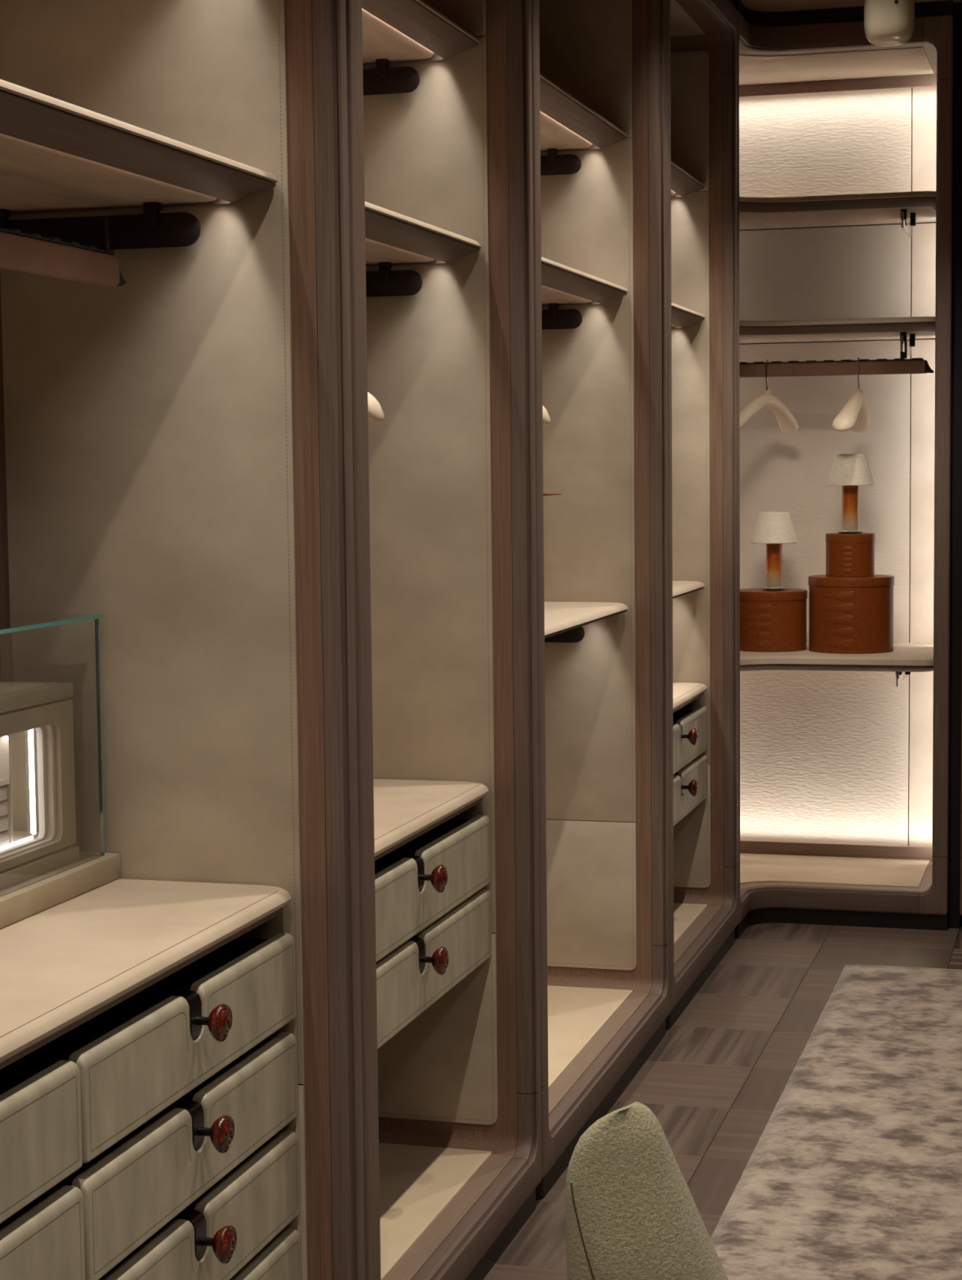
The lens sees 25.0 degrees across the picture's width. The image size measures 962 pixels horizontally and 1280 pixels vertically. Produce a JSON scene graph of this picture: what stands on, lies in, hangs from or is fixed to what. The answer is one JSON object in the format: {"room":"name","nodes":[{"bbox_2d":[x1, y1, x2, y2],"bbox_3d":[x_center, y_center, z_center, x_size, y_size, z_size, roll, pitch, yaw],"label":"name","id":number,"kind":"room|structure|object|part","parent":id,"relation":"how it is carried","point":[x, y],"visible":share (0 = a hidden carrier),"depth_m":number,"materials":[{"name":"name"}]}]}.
{"room":"walk-in closet","nodes":[
{"label":"walk-in closet","id":0,"kind":"room"},
{"bbox_2d":[483,915,961,1279],"bbox_3d":[0.982,1.347,2.909,4.050,0.060,10.300,1,5,16],"label":"floor","id":1,"kind":"structure","parent":0,"point":[715,1080],"depth_m":5.75,"materials":[{"name":"brown wood"}]},
{"bbox_2d":[0,0,364,1279],"bbox_3d":[-0.729,-0.167,2.664,0.645,3.035,1.642,1,5,16],"label":"bay","id":2,"kind":"object","parent":1,"relation":"on","point":[181,1078],"visible":1,"depth_m":3.35,"materials":[{"name":"brown wood"}]},
{"bbox_3d":[-0.609,0.616,2.319,0.022,0.137,0.770,1,5,16],"label":"drawer","id":3,"kind":"part","parent":2,"relation":"part of","materials":[{"name":"wood"}]},
{"bbox_3d":[-0.607,0.774,2.332,0.022,0.137,0.770,1,5,16],"label":"drawer","id":4,"kind":"part","parent":2,"relation":"part of","materials":[{"name":"wood"}]},
{"bbox_3d":[-0.734,-0.509,2.678,0.022,0.048,1.289,1,5,16],"label":"hanging rod","id":5,"kind":"part","parent":2,"relation":"part of","materials":[{"name":"leather"}]},
{"bbox_2d":[0,613,120,928],"bbox_3d":[-0.791,0.202,3.079,0.204,0.424,0.846,1,5,16],"label":"display case","id":6,"kind":"object","parent":2,"relation":"on","point":[52,853],"visible":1,"depth_m":3.26,"materials":[{"name":"glass"}]},
{"bbox_3d":[-0.793,-0.007,3.061,0.177,0.006,0.804,1,5,16],"label":"glass","id":7,"kind":"part","parent":6,"relation":"part of","materials":[{"name":"green"}]},
{"bbox_3d":[-0.607,-0.632,3.371,0.367,0.052,0.006,1,5,16],"label":"mounting plate","id":8,"kind":"part","parent":2,"relation":"part of","materials":[{"name":"brown metal"}]},
{"bbox_3d":[-0.797,-0.626,2.658,0.414,0.022,1.518,1,5,16],"label":"underside panel","id":9,"kind":"part","parent":2,"relation":"part of","materials":[{"name":"leather"}]},
{"bbox_2d":[0,91,275,213],"bbox_3d":[-0.755,-0.624,2.646,0.501,0.026,1.533,1,5,16],"label":"shelf","id":10,"kind":"object","parent":2,"relation":"attached to","point":[57,156],"depth_m":3.02,"materials":[{"name":"brown wood"}]},
{"bbox_2d":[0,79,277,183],"bbox_3d":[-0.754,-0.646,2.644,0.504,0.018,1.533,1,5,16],"label":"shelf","id":11,"kind":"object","parent":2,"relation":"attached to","point":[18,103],"depth_m":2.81,"materials":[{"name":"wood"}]},
{"bbox_2d":[0,878,291,1062],"bbox_3d":[-0.738,0.454,2.730,0.512,0.024,1.533,1,5,16],"label":"countertop","id":12,"kind":"structure","parent":2,"relation":"on","point":[52,956],"depth_m":3.01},
{"bbox_3d":[-0.401,0.555,3.053,0.022,0.137,0.742,1,5,16],"label":"drawer","id":13,"kind":"part","parent":2,"relation":"part of","materials":[{"name":"wood"}]},
{"bbox_3d":[-0.399,0.713,3.065,0.022,0.137,0.742,1,5,16],"label":"drawer","id":14,"kind":"part","parent":2,"relation":"part of","materials":[{"name":"wood"}]},
{"bbox_3d":[-0.398,0.870,3.078,0.022,0.137,0.742,1,5,16],"label":"drawer","id":15,"kind":"part","parent":2,"relation":"part of","materials":[{"name":"wood"}]},
{"bbox_3d":[-0.391,0.532,3.029,0.030,0.017,0.017,1,5,16],"label":"knob stem","id":16,"kind":"part","parent":2,"relation":"part of","materials":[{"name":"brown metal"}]},
{"bbox_3d":[-0.389,0.689,3.041,0.030,0.017,0.017,1,5,16],"label":"knob stem","id":17,"kind":"part","parent":2,"relation":"part of","materials":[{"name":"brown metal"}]},
{"bbox_3d":[-0.388,0.847,3.054,0.030,0.017,0.017,1,5,16],"label":"knob stem","id":18,"kind":"part","parent":2,"relation":"part of","materials":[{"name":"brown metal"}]},
{"bbox_3d":[-0.363,0.532,3.022,0.031,0.053,0.057,1,5,16],"label":"knob","id":19,"kind":"part","parent":2,"relation":"part of","materials":[{"name":"red wood"}]},
{"bbox_3d":[-0.362,0.689,3.035,0.031,0.053,0.057,1,5,16],"label":"knob","id":20,"kind":"part","parent":2,"relation":"part of","materials":[{"name":"red wood"}]},
{"bbox_3d":[-0.360,0.847,3.047,0.031,0.053,0.057,1,5,16],"label":"knob","id":21,"kind":"part","parent":2,"relation":"part of","materials":[{"name":"red wood"}]},
{"bbox_3d":[-0.396,1.028,3.091,0.022,0.137,0.742,1,5,16],"label":"drawer","id":22,"kind":"part","parent":2,"relation":"part of","materials":[{"name":"wood"}]},
{"bbox_3d":[-0.513,0.903,3.505,0.490,0.408,0.004,1,5,16],"label":"panel","id":23,"kind":"part","parent":2,"relation":"part of","materials":[{"name":"leather"}]},
{"bbox_2d":[345,0,541,1279],"bbox_3d":[-0.350,-0.278,4.007,0.645,3.035,1.130,1,5,16],"label":"bay","id":24,"kind":"object","parent":1,"relation":"on","point":[439,92],"visible":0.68,"depth_m":4.44,"materials":[{"name":"brown wood"}]},
{"bbox_2d":[367,391,384,422],"bbox_3d":[-0.381,-0.525,3.938,0.410,0.266,0.083,0,5,12],"label":"clothes hanger","id":25,"kind":"object","parent":24,"relation":"hanging from","point":[375,414],"visible":0.06,"depth_m":3.90,"materials":[{"name":"plastic"}]},
{"bbox_3d":[-0.301,-1.136,4.435,0.367,0.052,0.006,1,5,16],"label":"mounting plate","id":26,"kind":"part","parent":24,"relation":"part of","materials":[{"name":"brown metal"}]},
{"bbox_3d":[-0.297,-0.730,4.467,0.367,0.052,0.006,1,5,16],"label":"mounting plate","id":27,"kind":"part","parent":24,"relation":"part of","materials":[{"name":"brown metal"}]},
{"bbox_3d":[-0.421,-1.151,3.971,0.414,0.022,1.000,1,5,16],"label":"underside panel","id":28,"kind":"part","parent":24,"relation":"part of","materials":[{"name":"leather"}]},
{"bbox_3d":[-0.416,-0.746,4.003,0.414,0.022,1.000,1,5,16],"label":"underside panel","id":29,"kind":"part","parent":24,"relation":"part of","materials":[{"name":"leather"}]},
{"bbox_2d":[361,0,478,65],"bbox_3d":[-0.379,-1.149,3.958,0.501,0.026,1.015,1,5,16],"label":"shelf","id":30,"kind":"object","parent":24,"relation":"attached to","point":[395,32],"depth_m":4.21,"materials":[{"name":"brown wood"}]},
{"bbox_2d":[364,209,479,266],"bbox_3d":[-0.375,-0.743,3.990,0.501,0.026,1.015,1,5,16],"label":"shelf","id":31,"kind":"object","parent":24,"relation":"attached to","point":[392,238],"depth_m":4.17,"materials":[{"name":"brown wood"}]},
{"bbox_2d":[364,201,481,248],"bbox_3d":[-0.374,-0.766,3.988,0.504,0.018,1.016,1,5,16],"label":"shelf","id":32,"kind":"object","parent":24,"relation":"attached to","point":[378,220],"depth_m":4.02,"materials":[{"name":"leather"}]},
{"bbox_3d":[-0.105,0.442,4.040,0.030,0.017,0.017,1,5,16],"label":"knob stem","id":33,"kind":"part","parent":24,"relation":"part of","materials":[{"name":"brown metal"}]},
{"bbox_3d":[-0.103,0.597,4.053,0.030,0.017,0.017,1,5,16],"label":"knob stem","id":34,"kind":"part","parent":24,"relation":"part of","materials":[{"name":"brown metal"}]},
{"bbox_3d":[-0.215,-0.306,4.513,0.490,1.832,0.004,1,5,16],"label":"panel","id":35,"kind":"part","parent":24,"relation":"part of","materials":[{"name":"leather"}]},
{"bbox_2d":[373,778,488,856],"bbox_3d":[-0.358,0.343,4.076,0.512,0.024,1.016,1,5,16],"label":"countertop","id":36,"kind":"structure","parent":24,"relation":"on","point":[397,802],"depth_m":4.22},
{"bbox_3d":[-0.127,0.473,4.022,0.022,0.144,1.008,1,5,16],"label":"drawer","id":37,"kind":"part","parent":24,"relation":"part of","materials":[{"name":"wood"}]},
{"bbox_3d":[-0.126,0.628,4.034,0.022,0.144,1.008,1,5,16],"label":"drawer","id":38,"kind":"part","parent":24,"relation":"part of","materials":[{"name":"wood"}]},
{"bbox_3d":[-0.203,0.812,4.602,0.490,0.408,0.004,1,5,16],"label":"panel","id":39,"kind":"part","parent":24,"relation":"part of","materials":[{"name":"leather"}]},
{"bbox_3d":[-0.077,0.443,4.034,0.031,0.053,0.057,1,5,16],"label":"knob","id":40,"kind":"part","parent":24,"relation":"part of","materials":[{"name":"red wood"}]},
{"bbox_3d":[-0.076,0.597,4.046,0.031,0.053,0.057,1,5,16],"label":"knob","id":41,"kind":"part","parent":24,"relation":"part of","materials":[{"name":"red wood"}]},
{"bbox_2d":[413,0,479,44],"bbox_3d":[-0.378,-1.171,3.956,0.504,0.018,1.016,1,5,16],"label":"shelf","id":42,"kind":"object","parent":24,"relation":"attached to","point":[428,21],"depth_m":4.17,"materials":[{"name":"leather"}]},
{"bbox_3d":[-0.227,-1.440,4.423,0.490,0.438,0.004,1,5,16],"label":"panel","id":43,"kind":"part","parent":24,"relation":"part of","materials":[{"name":"leather"}]},
{"bbox_3d":[-0.040,1.150,4.053,0.042,0.072,0.940,1,5,16],"label":"rail","id":44,"kind":"part","parent":24,"relation":"part of","materials":[{"name":"brown wood"}]},
{"bbox_2d":[531,0,669,1199],"bbox_3d":[0.001,-0.381,5.245,0.645,3.035,1.428,1,5,16],"label":"bay","id":45,"kind":"object","parent":1,"relation":"on","point":[598,67],"visible":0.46,"depth_m":5.83,"materials":[{"name":"brown wood"}]},
{"bbox_2d":[542,404,550,425],"bbox_3d":[-0.041,-0.640,5.136,0.410,0.266,0.083,0,5,14],"label":"clothes hanger","id":46,"kind":"object","parent":45,"relation":"hanging from","point":[546,420],"visible":0.05,"depth_m":5.09,"materials":[{"name":"wood"}]},
{"bbox_2d":[542,492,561,496],"bbox_3d":[0.001,-0.564,5.285,0.400,0.440,0.024,1,5,16],"label":"clothes hanger","id":47,"kind":"object","parent":45,"relation":"hanging from","point":[544,493],"visible":0.04,"depth_m":5.25,"materials":[{"name":"wood"}]},
{"bbox_3d":[0.089,-1.268,5.815,0.367,0.052,0.006,1,5,16],"label":"mounting plate","id":48,"kind":"part","parent":45,"relation":"part of","materials":[{"name":"brown metal"}]},
{"bbox_3d":[0.094,-0.861,5.847,0.367,0.052,0.006,1,5,16],"label":"mounting plate","id":49,"kind":"part","parent":45,"relation":"part of","materials":[{"name":"brown metal"}]},
{"bbox_3d":[0.103,-0.021,5.914,0.367,0.052,0.006,1,5,16],"label":"mounting plate","id":50,"kind":"part","parent":45,"relation":"part of","materials":[{"name":"brown metal"}]},
{"bbox_3d":[-0.072,-1.270,5.202,0.414,0.022,1.310,1,5,16],"label":"underside panel","id":51,"kind":"part","parent":45,"relation":"part of","materials":[{"name":"leather"}]},
{"bbox_3d":[-0.068,-0.864,5.235,0.414,0.022,1.310,1,5,16],"label":"underside panel","id":52,"kind":"part","parent":45,"relation":"part of","materials":[{"name":"wood"}]},
{"bbox_2d":[539,78,626,152],"bbox_3d":[-0.031,-1.268,5.189,0.501,0.026,1.324,1,5,16],"label":"shelf","id":53,"kind":"object","parent":45,"relation":"attached to","point":[566,125],"depth_m":5.47,"materials":[{"name":"brown wood"}]},
{"bbox_2d":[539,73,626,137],"bbox_3d":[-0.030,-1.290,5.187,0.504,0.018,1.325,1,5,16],"label":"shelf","id":54,"kind":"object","parent":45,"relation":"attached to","point":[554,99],"depth_m":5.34,"materials":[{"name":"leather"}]},
{"bbox_2d":[541,262,626,306],"bbox_3d":[-0.026,-0.862,5.222,0.501,0.026,1.324,1,5,16],"label":"shelf","id":55,"kind":"object","parent":45,"relation":"attached to","point":[562,285],"depth_m":5.48,"materials":[{"name":"brown wood"}]},
{"bbox_2d":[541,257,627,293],"bbox_3d":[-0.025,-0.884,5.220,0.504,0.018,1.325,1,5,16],"label":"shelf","id":56,"kind":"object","parent":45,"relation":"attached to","point":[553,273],"depth_m":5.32,"materials":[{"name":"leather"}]},
{"bbox_3d":[0.164,-1.554,5.804,0.490,0.438,0.004,1,5,16],"label":"panel","id":57,"kind":"part","parent":45,"relation":"part of","materials":[{"name":"leather"}]},
{"bbox_2d":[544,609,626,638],"bbox_3d":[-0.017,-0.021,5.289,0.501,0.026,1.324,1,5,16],"label":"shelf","id":58,"kind":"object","parent":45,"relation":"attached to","point":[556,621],"depth_m":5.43,"materials":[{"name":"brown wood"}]},
{"bbox_2d":[543,601,628,635],"bbox_3d":[-0.016,-0.043,5.287,0.504,0.018,1.325,1,5,16],"label":"shelf","id":59,"kind":"object","parent":45,"relation":"attached to","point":[559,616],"depth_m":5.52,"materials":[{"name":"leather"}]},
{"bbox_3d":[0.176,-0.421,5.894,0.490,1.832,0.004,1,5,16],"label":"panel","id":60,"kind":"part","parent":45,"relation":"part of","materials":[{"name":"leather"}]},
{"bbox_3d":[0.188,0.698,5.984,0.490,0.408,0.004,1,5,16],"label":"panel","id":61,"kind":"part","parent":45,"relation":"part of","materials":[{"name":"leather"}]},
{"bbox_3d":[0.308,1.048,5.285,0.042,0.072,1.249,1,5,16],"label":"rail","id":62,"kind":"part","parent":45,"relation":"part of","materials":[{"name":"brown wood"}]},
{"bbox_2d":[665,0,737,1029],"bbox_3d":[0.357,-0.485,6.507,0.645,3.035,1.180,1,5,16],"label":"bay","id":63,"kind":"object","parent":1,"relation":"on","point":[701,35],"visible":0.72,"depth_m":6.93,"materials":[{"name":"brown wood"}]},
{"bbox_3d":[0.618,0.448,6.607,0.030,0.017,0.017,1,5,16],"label":"knob stem","id":64,"kind":"part","parent":63,"relation":"part of","materials":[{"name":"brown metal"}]},
{"bbox_3d":[0.617,0.293,6.595,0.030,0.017,0.017,1,5,16],"label":"knob stem","id":65,"kind":"part","parent":63,"relation":"part of","materials":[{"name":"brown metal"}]},
{"bbox_2d":[671,164,703,197],"bbox_3d":[0.326,-1.384,6.449,0.501,0.026,1.079,1,5,16],"label":"shelf","id":66,"kind":"object","parent":63,"relation":"attached to","point":[683,184],"depth_m":6.74,"materials":[{"name":"brown wood"}]},
{"bbox_2d":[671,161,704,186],"bbox_3d":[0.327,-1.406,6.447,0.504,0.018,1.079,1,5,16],"label":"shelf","id":67,"kind":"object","parent":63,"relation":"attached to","point":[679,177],"depth_m":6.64,"materials":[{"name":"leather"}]},
{"bbox_2d":[671,302,705,318],"bbox_3d":[0.331,-0.994,6.480,0.504,0.018,1.079,1,5,16],"label":"shelf","id":68,"kind":"object","parent":63,"relation":"attached to","point":[677,311],"depth_m":6.69,"materials":[{"name":"wood"}]},
{"bbox_2d":[672,580,704,596],"bbox_3d":[0.340,-0.142,6.548,0.504,0.018,1.079,1,5,16],"label":"shelf","id":69,"kind":"object","parent":63,"relation":"attached to","point":[680,588],"depth_m":6.82,"materials":[{"name":"leather"}]},
{"bbox_3d":[0.487,-1.649,6.947,0.490,0.438,0.004,1,5,16],"label":"panel","id":70,"kind":"part","parent":63,"relation":"part of","materials":[{"name":"leather"}]},
{"bbox_3d":[0.580,0.483,6.532,0.022,0.142,1.072,1,5,16],"label":"drawer","id":71,"kind":"part","parent":63,"relation":"part of","materials":[{"name":"wood"}]},
{"bbox_3d":[0.579,0.327,6.520,0.022,0.142,1.072,1,5,16],"label":"drawer","id":72,"kind":"part","parent":63,"relation":"part of","materials":[{"name":"wood"}]},
{"bbox_2d":[672,682,707,710],"bbox_3d":[0.348,0.190,6.573,0.512,0.024,1.079,1,5,16],"label":"countertop","id":73,"kind":"structure","parent":63,"relation":"on","point":[679,689],"depth_m":6.79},
{"bbox_3d":[0.499,-0.515,7.037,0.490,1.832,0.004,1,5,16],"label":"panel","id":74,"kind":"part","parent":63,"relation":"part of","materials":[{"name":"leather"}]},
{"bbox_3d":[0.511,0.603,7.126,0.490,0.408,0.004,1,5,16],"label":"panel","id":75,"kind":"part","parent":63,"relation":"part of","materials":[{"name":"leather"}]},
{"bbox_3d":[0.644,0.293,6.588,0.031,0.053,0.057,1,5,16],"label":"knob","id":76,"kind":"part","parent":63,"relation":"part of","materials":[{"name":"red wood"}]},
{"bbox_3d":[0.646,0.449,6.601,0.031,0.053,0.057,1,5,16],"label":"knob","id":77,"kind":"part","parent":63,"relation":"part of","materials":[{"name":"red wood"}]},
{"bbox_3d":[0.665,0.943,6.546,0.042,0.072,1.004,1,5,16],"label":"rail","id":78,"kind":"part","parent":63,"relation":"part of","materials":[{"name":"brown wood"}]},
{"bbox_3d":[0.634,-1.911,6.318,0.042,0.080,1.004,1,5,16],"label":"rail","id":79,"kind":"part","parent":63,"relation":"part of","materials":[{"name":"brown wood"}]},
{"bbox_2d":[710,964,961,1279],"bbox_3d":[1.623,1.206,4.115,2.373,0.015,4.782,1,5,16],"label":"rug","id":80,"kind":"object","parent":1,"relation":"on","point":[854,1172],"visible":0.98,"depth_m":4.87,"materials":[{"name":"carpet"}]},
{"bbox_2d":[564,1101,728,1279],"bbox_3d":[0.242,0.931,2.726,0.400,0.783,0.379,0,5,2],"label":"upholstered chair","id":81,"kind":"object","parent":80,"relation":"on","point":[631,1212],"visible":1,"depth_m":2.54,"materials":[{"name":"fabric"}]},
{"bbox_2d":[733,0,954,938],"bbox_3d":[0.967,-0.571,7.496,1.310,3.035,1.054,1,5,16],"label":"wardrobe","id":82,"kind":"object","parent":1,"relation":"on","point":[845,140],"visible":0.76,"depth_m":7.80,"materials":[{"name":"brown wood"}]},
{"bbox_2d":[739,359,798,433],"bbox_3d":[0.977,-0.846,7.543,0.083,0.254,0.410,3,6,40],"label":"clothes hanger","id":83,"kind":"object","parent":82,"relation":"hanging from","point":[788,424],"visible":0.91,"depth_m":7.52,"materials":[{"name":"wood"}]},
{"bbox_2d":[739,588,807,651],"bbox_3d":[1.015,-0.072,7.630,0.263,0.208,0.241,1,5,16],"label":"box","id":84,"kind":"object","parent":82,"relation":"on","point":[771,620],"visible":0.84,"depth_m":7.53,"materials":[{"name":"brown leather"}]},
{"bbox_3d":[1.014,-0.160,7.623,0.263,0.031,0.241,1,5,16],"label":"lid","id":85,"kind":"part","parent":84,"relation":"part of","materials":[{"name":"brown leather"}]},
{"bbox_2d":[750,511,797,590],"bbox_3d":[1.027,-0.312,7.607,0.163,0.273,0.163,1,5,16],"label":"table lamp","id":86,"kind":"object","parent":84,"relation":"on","point":[773,529],"visible":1,"depth_m":7.56,"materials":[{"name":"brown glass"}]},
{"bbox_3d":[1.026,-0.394,7.600,0.163,0.108,0.163,1,5,16],"label":"lamp shade","id":87,"kind":"part","parent":86,"relation":"part of","materials":[{"name":"fabric"}]},
{"bbox_3d":[1.030,-0.607,7.951,1.065,2.786,0.020,1,5,16],"label":"panel","id":88,"kind":"part","parent":82,"relation":"part of","materials":[{"name":"leather"}]},
{"bbox_3d":[1.136,0.877,7.305,0.655,0.072,0.223,-1,5,-7],"label":"rail","id":89,"kind":"part","parent":82,"relation":"part of","materials":[{"name":"brown wood"}]},
{"bbox_3d":[1.105,-1.976,7.077,0.655,0.080,0.223,-1,5,-7],"label":"rail","id":90,"kind":"part","parent":82,"relation":"part of","materials":[{"name":"brown wood"}]},
{"bbox_3d":[0.982,-0.935,7.525,1.096,0.046,0.022,1,5,16],"label":"hanging rod","id":91,"kind":"part","parent":82,"relation":"part of","materials":[{"name":"leather"}]},
{"bbox_2d":[739,641,933,666],"bbox_3d":[0.974,0.058,7.519,1.206,0.030,0.943,1,5,16],"label":"shelf","id":92,"kind":"object","parent":82,"relation":"attached to","point":[904,653],"depth_m":7.37,"materials":[{"name":"leather"}]},
{"bbox_3d":[0.949,-1.055,7.434,1.178,0.022,0.943,1,5,16],"label":"underside panel","id":93,"kind":"part","parent":82,"relation":"part of","materials":[{"name":"wood"}]},
{"bbox_2d":[738,196,935,231],"bbox_3d":[0.958,-1.462,7.398,1.205,0.026,0.943,1,5,16],"label":"shelf","id":94,"kind":"object","parent":82,"relation":"attached to","point":[781,213],"depth_m":7.41,"materials":[{"name":"brown wood"}]},
{"bbox_3d":[0.944,-1.464,7.402,1.178,0.022,0.943,1,5,16],"label":"underside panel","id":95,"kind":"part","parent":82,"relation":"part of","materials":[{"name":"leather"}]},
{"bbox_2d":[738,191,935,203],"bbox_3d":[0.958,-1.484,7.396,1.206,0.021,0.943,1,5,16],"label":"shelf","id":96,"kind":"object","parent":82,"relation":"attached to","point":[915,197],"depth_m":7.19,"materials":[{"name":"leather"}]},
{"bbox_2d":[739,316,935,326],"bbox_3d":[0.962,-1.075,7.429,1.206,0.021,0.943,1,5,16],"label":"shelf","id":97,"kind":"object","parent":82,"relation":"attached to","point":[902,321],"depth_m":7.23,"materials":[{"name":"wood"}]},
{"bbox_2d":[808,574,893,653],"bbox_3d":[1.285,-0.093,7.536,0.295,0.259,0.271,1,5,16],"label":"box","id":98,"kind":"object","parent":82,"relation":"on","point":[847,615],"visible":0.97,"depth_m":7.42,"materials":[{"name":"brown leather"}]},
{"bbox_2d":[825,533,875,577],"bbox_3d":[1.279,-0.296,7.521,0.170,0.147,0.150,1,5,16],"label":"box","id":99,"kind":"object","parent":98,"relation":"on","point":[846,555],"visible":0.98,"depth_m":7.46,"materials":[{"name":"brown leather"}]},
{"bbox_2d":[826,453,874,533],"bbox_3d":[1.277,-0.506,7.504,0.163,0.273,0.163,1,5,16],"label":"table lamp","id":100,"kind":"object","parent":99,"relation":"on","point":[849,471],"visible":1,"depth_m":7.46,"materials":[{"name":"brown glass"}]},
{"bbox_3d":[1.276,-0.589,7.498,0.163,0.108,0.163,1,5,16],"label":"lamp shade","id":101,"kind":"part","parent":100,"relation":"part of","materials":[{"name":"fabric"}]},
{"bbox_3d":[1.279,-0.354,7.516,0.170,0.031,0.150,1,5,16],"label":"lid","id":102,"kind":"part","parent":99,"relation":"part of","materials":[{"name":"brown leather"}]},
{"bbox_3d":[1.284,-0.207,7.527,0.295,0.031,0.271,1,5,16],"label":"lid","id":103,"kind":"part","parent":98,"relation":"part of","materials":[{"name":"brown leather"}]},
{"bbox_2d":[831,357,870,432],"bbox_3d":[1.275,-0.842,7.451,0.083,0.254,0.410,1,5,18],"label":"clothes hanger","id":104,"kind":"object","parent":82,"relation":"hanging from","point":[854,416],"visible":1,"depth_m":7.35,"materials":[{"name":"wood"}]},
{"bbox_3d":[1.462,0.118,7.545,0.006,0.052,0.350,1,5,16],"label":"mounting plate","id":105,"kind":"part","parent":82,"relation":"part of","materials":[{"name":"metal"}]},
{"bbox_3d":[1.460,-1.010,7.453,0.006,0.052,0.350,1,5,16],"label":"mounting plate","id":106,"kind":"part","parent":82,"relation":"part of","materials":[{"name":"metal"}]},
{"bbox_3d":[1.455,-1.418,7.420,0.006,0.052,0.350,1,5,16],"label":"mounting plate","id":107,"kind":"part","parent":82,"relation":"part of","materials":[{"name":"metal"}]},
{"bbox_3d":[1.615,-0.601,7.787,0.143,2.786,0.020,1,5,16],"label":"panel","id":108,"kind":"part","parent":82,"relation":"part of","materials":[{"name":"leather"}]},
{"bbox_2d":[948,2,961,928],"bbox_3d":[2.223,-0.563,7.229,1.248,3.035,0.640,1,5,16],"label":"bay","id":109,"kind":"object","parent":1,"relation":"on","point":[955,744],"visible":1,"depth_m":7.15,"materials":[{"name":"brown wood"}]},
{"bbox_2d":[739,0,961,12],"bbox_3d":[0.948,-1.748,2.662,4.050,0.080,10.300,1,5,16],"label":"ceiling","id":110,"kind":"structure","parent":0,"point":[772,6],"depth_m":7.02,"materials":[{"name":"paint"}]},
{"bbox_2d":[863,0,914,46],"bbox_3d":[0.908,-1.603,4.822,0.111,0.549,0.112,1,5,16],"label":"pendant lamp","id":111,"kind":"object","parent":110,"relation":"hanging from","point":[886,23],"visible":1,"depth_m":4.80,"materials":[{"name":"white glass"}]}
]}

